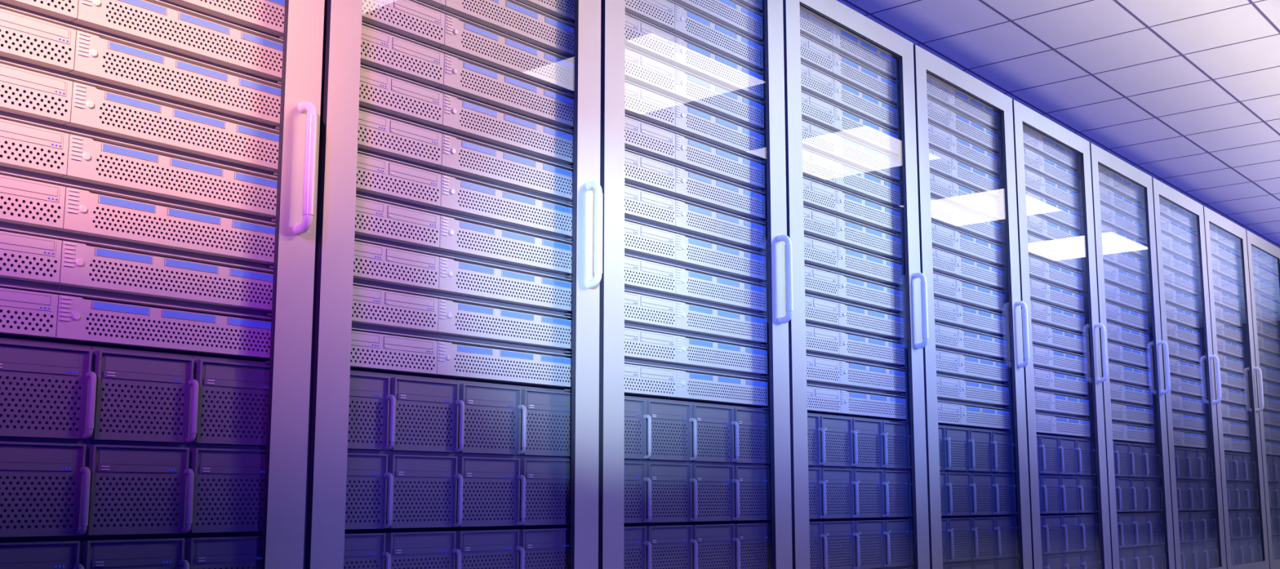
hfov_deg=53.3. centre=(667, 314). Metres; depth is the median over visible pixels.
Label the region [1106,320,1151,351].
server
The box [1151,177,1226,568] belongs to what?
tall cabinet
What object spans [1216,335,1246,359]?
server
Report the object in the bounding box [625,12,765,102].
server
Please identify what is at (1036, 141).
server
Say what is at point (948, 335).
server
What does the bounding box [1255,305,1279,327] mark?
server
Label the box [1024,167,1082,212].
server
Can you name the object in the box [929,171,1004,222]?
server
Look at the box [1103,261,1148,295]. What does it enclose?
server
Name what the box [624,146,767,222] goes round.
server
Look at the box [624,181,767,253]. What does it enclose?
server
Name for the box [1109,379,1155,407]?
server
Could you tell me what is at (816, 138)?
server
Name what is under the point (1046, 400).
server
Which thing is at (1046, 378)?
server
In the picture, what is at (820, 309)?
server
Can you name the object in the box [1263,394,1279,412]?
server
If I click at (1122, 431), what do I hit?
server
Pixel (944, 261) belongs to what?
server
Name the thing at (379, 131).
server
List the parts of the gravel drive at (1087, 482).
handle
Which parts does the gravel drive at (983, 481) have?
handle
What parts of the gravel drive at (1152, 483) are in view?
panel, handle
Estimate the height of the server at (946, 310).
0.100 m
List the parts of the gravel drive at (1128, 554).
handle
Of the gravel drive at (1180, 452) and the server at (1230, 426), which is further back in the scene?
the server at (1230, 426)
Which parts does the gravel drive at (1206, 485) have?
panel, handle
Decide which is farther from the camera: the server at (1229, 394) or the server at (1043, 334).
the server at (1229, 394)
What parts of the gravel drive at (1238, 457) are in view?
panel, handle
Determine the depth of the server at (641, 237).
3.41 m
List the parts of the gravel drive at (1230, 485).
handle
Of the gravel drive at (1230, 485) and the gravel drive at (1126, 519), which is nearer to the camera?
the gravel drive at (1126, 519)
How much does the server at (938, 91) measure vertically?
0.100 m
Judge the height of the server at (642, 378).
0.100 m
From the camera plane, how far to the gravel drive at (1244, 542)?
7.04 m
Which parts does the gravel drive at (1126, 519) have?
handle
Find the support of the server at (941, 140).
in the tall cabinet at (924, 62)
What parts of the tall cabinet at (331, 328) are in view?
handle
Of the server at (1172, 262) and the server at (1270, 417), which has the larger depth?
the server at (1270, 417)
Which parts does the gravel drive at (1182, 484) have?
handle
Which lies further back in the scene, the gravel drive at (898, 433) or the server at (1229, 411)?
the server at (1229, 411)
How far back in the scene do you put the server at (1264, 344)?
7.80 m
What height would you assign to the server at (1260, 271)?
0.100 m
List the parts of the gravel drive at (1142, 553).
panel, handle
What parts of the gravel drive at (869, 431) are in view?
handle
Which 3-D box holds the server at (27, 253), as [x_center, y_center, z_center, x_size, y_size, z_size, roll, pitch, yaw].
[-1.138,-0.060,2.297,0.502,0.100,0.721,-7,-11,39]
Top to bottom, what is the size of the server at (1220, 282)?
0.100 m
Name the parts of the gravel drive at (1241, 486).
panel, handle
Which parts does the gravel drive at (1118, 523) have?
panel, handle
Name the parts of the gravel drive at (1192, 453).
panel, handle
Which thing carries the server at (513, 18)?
in the tall cabinet at (331, 328)
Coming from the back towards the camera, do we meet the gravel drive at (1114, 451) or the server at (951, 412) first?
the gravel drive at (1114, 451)
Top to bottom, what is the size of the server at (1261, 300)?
0.100 m
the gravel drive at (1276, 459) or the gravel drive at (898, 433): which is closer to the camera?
the gravel drive at (898, 433)
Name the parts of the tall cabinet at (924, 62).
mounting rail, handle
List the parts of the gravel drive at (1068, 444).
panel, handle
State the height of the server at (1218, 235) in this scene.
0.100 m
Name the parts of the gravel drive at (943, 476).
panel, handle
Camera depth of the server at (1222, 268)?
7.23 m
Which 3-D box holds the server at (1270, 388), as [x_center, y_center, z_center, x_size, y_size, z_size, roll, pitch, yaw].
[3.433,0.466,7.841,0.502,0.100,0.721,-7,-11,39]
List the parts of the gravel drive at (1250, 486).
panel, handle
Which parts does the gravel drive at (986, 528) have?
panel, handle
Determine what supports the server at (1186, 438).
in the tall cabinet at (1160, 189)
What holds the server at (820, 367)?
in the tall cabinet at (915, 293)
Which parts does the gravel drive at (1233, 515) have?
handle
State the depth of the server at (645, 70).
3.48 m
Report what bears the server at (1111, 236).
in the tall cabinet at (1099, 156)
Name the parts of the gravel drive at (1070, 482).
panel, handle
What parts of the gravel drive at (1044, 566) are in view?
panel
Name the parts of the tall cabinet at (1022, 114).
mounting rail, handle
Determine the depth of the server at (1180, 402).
6.50 m
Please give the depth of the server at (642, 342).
3.37 m
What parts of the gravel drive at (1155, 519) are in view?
handle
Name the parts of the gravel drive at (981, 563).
panel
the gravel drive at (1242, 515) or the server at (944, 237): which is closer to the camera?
the server at (944, 237)
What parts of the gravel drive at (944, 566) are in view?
panel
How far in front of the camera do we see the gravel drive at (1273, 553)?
7.38 m
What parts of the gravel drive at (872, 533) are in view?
panel, handle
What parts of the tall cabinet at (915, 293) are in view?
mounting rail, handle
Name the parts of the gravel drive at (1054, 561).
panel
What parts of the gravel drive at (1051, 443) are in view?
handle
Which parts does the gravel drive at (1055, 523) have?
handle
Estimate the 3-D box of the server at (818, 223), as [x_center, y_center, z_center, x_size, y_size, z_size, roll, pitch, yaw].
[0.385,-0.242,4.197,0.502,0.100,0.721,-7,-11,39]
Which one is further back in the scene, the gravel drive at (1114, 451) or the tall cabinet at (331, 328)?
the gravel drive at (1114, 451)
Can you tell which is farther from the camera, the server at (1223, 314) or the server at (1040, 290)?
the server at (1223, 314)
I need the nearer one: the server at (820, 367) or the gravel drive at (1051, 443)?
the server at (820, 367)
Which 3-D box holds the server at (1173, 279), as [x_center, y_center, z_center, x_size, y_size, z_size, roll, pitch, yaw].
[2.416,-0.157,6.683,0.502,0.100,0.721,-7,-11,39]
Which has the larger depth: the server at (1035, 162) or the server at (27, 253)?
the server at (1035, 162)
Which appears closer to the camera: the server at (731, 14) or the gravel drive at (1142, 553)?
the server at (731, 14)
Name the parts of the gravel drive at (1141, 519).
panel, handle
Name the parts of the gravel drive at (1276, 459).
panel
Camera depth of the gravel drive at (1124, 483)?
5.72 m
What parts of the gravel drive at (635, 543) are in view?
handle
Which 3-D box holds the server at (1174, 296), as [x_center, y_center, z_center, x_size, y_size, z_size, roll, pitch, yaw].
[2.416,-0.068,6.670,0.502,0.100,0.721,-7,-11,39]
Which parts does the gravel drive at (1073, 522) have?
handle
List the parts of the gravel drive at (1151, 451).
panel, handle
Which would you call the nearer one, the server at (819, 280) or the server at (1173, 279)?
the server at (819, 280)
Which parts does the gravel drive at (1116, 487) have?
panel, handle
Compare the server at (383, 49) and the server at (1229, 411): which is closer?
the server at (383, 49)
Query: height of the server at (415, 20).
0.100 m
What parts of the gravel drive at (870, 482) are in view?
handle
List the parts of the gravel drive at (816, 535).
handle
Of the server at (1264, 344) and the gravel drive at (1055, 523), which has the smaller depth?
the gravel drive at (1055, 523)
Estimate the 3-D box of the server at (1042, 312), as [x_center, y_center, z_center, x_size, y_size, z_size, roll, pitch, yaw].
[1.401,0.024,5.408,0.502,0.100,0.721,-7,-11,39]
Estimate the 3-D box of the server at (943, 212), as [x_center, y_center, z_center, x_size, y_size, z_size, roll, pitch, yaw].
[0.892,-0.333,4.835,0.502,0.100,0.721,-7,-11,39]
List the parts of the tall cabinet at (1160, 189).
mounting rail, handle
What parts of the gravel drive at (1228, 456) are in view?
handle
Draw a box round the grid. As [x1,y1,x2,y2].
[843,0,1279,246]
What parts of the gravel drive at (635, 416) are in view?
handle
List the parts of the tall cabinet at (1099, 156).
mounting rail, handle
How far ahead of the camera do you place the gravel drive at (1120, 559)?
5.56 m
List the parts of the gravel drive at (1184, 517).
handle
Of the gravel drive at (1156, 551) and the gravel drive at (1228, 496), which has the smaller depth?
the gravel drive at (1156, 551)
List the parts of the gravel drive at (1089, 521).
panel, handle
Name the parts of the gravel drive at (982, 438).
handle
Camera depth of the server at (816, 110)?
4.11 m
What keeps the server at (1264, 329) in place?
in the tall cabinet at (1253, 240)
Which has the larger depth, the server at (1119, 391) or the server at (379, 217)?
the server at (1119, 391)
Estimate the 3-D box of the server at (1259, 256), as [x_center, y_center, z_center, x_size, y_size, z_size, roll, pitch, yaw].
[3.431,-0.338,7.959,0.502,0.100,0.721,-7,-11,39]
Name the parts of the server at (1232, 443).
panel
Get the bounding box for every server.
[0,0,283,84]
[0,2,281,129]
[0,56,279,175]
[0,111,277,222]
[0,166,275,268]
[0,222,273,315]
[0,277,271,364]
[164,0,284,39]
[350,322,572,391]
[351,278,572,353]
[353,234,572,315]
[355,147,573,240]
[355,191,573,278]
[357,105,573,204]
[359,62,573,167]
[360,21,573,131]
[361,0,574,95]
[417,0,574,59]
[514,0,574,24]
[624,45,765,132]
[624,79,766,162]
[624,113,766,192]
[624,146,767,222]
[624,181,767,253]
[624,216,768,284]
[624,251,768,315]
[624,286,768,346]
[624,321,769,377]
[624,357,769,409]
[625,0,764,72]
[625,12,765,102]
[671,0,764,43]
[734,0,764,13]
[800,5,899,81]
[800,33,900,106]
[800,62,901,132]
[800,89,902,157]
[801,118,902,183]
[802,146,903,209]
[802,175,904,235]
[803,204,905,262]
[804,233,906,288]
[804,262,906,315]
[804,291,907,341]
[805,320,908,368]
[806,351,909,395]
[806,381,910,422]
[926,72,1001,132]
[927,97,1002,155]
[928,121,1003,177]
[928,146,1004,199]
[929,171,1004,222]
[930,195,1005,244]
[931,220,1007,267]
[932,244,1008,291]
[933,270,1008,314]
[933,295,1009,337]
[934,320,1010,360]
[935,346,1012,384]
[936,371,1013,408]
[937,397,1013,431]
[1022,124,1079,172]
[1023,145,1080,191]
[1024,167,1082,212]
[1025,188,1083,232]
[1026,210,1084,253]
[1027,232,1084,273]
[1028,254,1086,293]
[1029,275,1087,314]
[1030,297,1088,334]
[1031,320,1089,355]
[1032,342,1090,376]
[1033,364,1091,397]
[1034,387,1093,418]
[1035,409,1093,439]
[1097,164,1143,204]
[1098,183,1144,222]
[1100,203,1145,240]
[1101,222,1146,258]
[1102,241,1147,276]
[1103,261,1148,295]
[1104,280,1150,314]
[1105,300,1151,332]
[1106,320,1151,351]
[1107,339,1153,369]
[1108,360,1154,388]
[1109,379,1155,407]
[1111,400,1156,426]
[1111,419,1157,445]
[1159,196,1195,230]
[1160,213,1196,247]
[1160,231,1197,263]
[1162,249,1199,279]
[1163,266,1199,297]
[1164,284,1200,313]
[1165,302,1201,330]
[1166,320,1203,347]
[1167,337,1204,364]
[1168,355,1205,381]
[1169,373,1206,398]
[1170,391,1207,415]
[1172,409,1208,432]
[1173,427,1209,450]
[1208,223,1239,252]
[1210,239,1239,267]
[1211,255,1240,283]
[1212,271,1242,297]
[1213,287,1243,313]
[1214,303,1244,328]
[1215,320,1245,344]
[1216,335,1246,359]
[1217,351,1247,375]
[1219,368,1248,391]
[1221,385,1249,406]
[1221,400,1250,422]
[1222,417,1252,438]
[1222,434,1253,454]
[1251,245,1275,271]
[1252,260,1276,284]
[1253,275,1278,299]
[1254,289,1279,313]
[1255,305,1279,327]
[1256,320,1279,342]
[1257,334,1279,355]
[1258,349,1279,370]
[1259,364,1279,383]
[1262,379,1279,397]
[1262,408,1279,426]
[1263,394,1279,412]
[1263,424,1279,440]
[1264,439,1279,456]
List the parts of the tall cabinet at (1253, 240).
mounting rail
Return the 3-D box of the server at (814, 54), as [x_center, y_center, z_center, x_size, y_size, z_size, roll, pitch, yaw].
[0.383,-0.778,4.276,0.502,0.100,0.721,-7,-11,39]
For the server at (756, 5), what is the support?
in the tall cabinet at (779, 256)
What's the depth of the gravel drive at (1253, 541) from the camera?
7.18 m
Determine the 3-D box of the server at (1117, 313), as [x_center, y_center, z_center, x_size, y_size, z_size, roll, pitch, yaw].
[1.909,0.023,6.032,0.502,0.100,0.721,-7,-11,39]
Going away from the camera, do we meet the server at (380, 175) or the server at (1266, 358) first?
the server at (380, 175)
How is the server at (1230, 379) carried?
in the tall cabinet at (1211, 217)
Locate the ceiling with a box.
[836,0,1279,248]
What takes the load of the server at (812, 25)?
in the tall cabinet at (915, 293)
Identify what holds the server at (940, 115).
in the tall cabinet at (924, 62)
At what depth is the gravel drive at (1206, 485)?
6.61 m
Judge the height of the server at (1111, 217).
0.100 m
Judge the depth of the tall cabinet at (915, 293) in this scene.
4.12 m
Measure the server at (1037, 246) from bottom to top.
0.100 m
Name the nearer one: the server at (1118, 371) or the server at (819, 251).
the server at (819, 251)
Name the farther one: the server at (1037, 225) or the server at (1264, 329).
the server at (1264, 329)
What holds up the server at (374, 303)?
in the tall cabinet at (331, 328)
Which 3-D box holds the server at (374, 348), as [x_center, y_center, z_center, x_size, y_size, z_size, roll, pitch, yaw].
[-0.630,0.117,2.895,0.502,0.100,0.721,-7,-11,39]
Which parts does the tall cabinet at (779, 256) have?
mounting rail, handle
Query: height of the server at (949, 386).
0.100 m
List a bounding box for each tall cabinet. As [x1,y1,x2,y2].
[160,0,324,568]
[302,0,603,568]
[598,0,793,568]
[782,0,929,568]
[913,44,1032,568]
[1012,99,1111,568]
[1089,142,1175,568]
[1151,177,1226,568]
[1203,205,1269,568]
[1245,230,1279,568]
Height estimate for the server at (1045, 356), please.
0.100 m
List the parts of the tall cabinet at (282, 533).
door, handle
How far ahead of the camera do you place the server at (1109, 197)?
6.00 m
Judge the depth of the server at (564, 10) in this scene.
3.09 m
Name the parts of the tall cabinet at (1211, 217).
mounting rail, handle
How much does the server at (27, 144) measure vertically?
0.100 m
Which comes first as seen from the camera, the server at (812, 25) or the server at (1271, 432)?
the server at (812, 25)
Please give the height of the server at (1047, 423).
0.100 m
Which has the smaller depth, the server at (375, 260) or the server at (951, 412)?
the server at (375, 260)
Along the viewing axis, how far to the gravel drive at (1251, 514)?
7.21 m

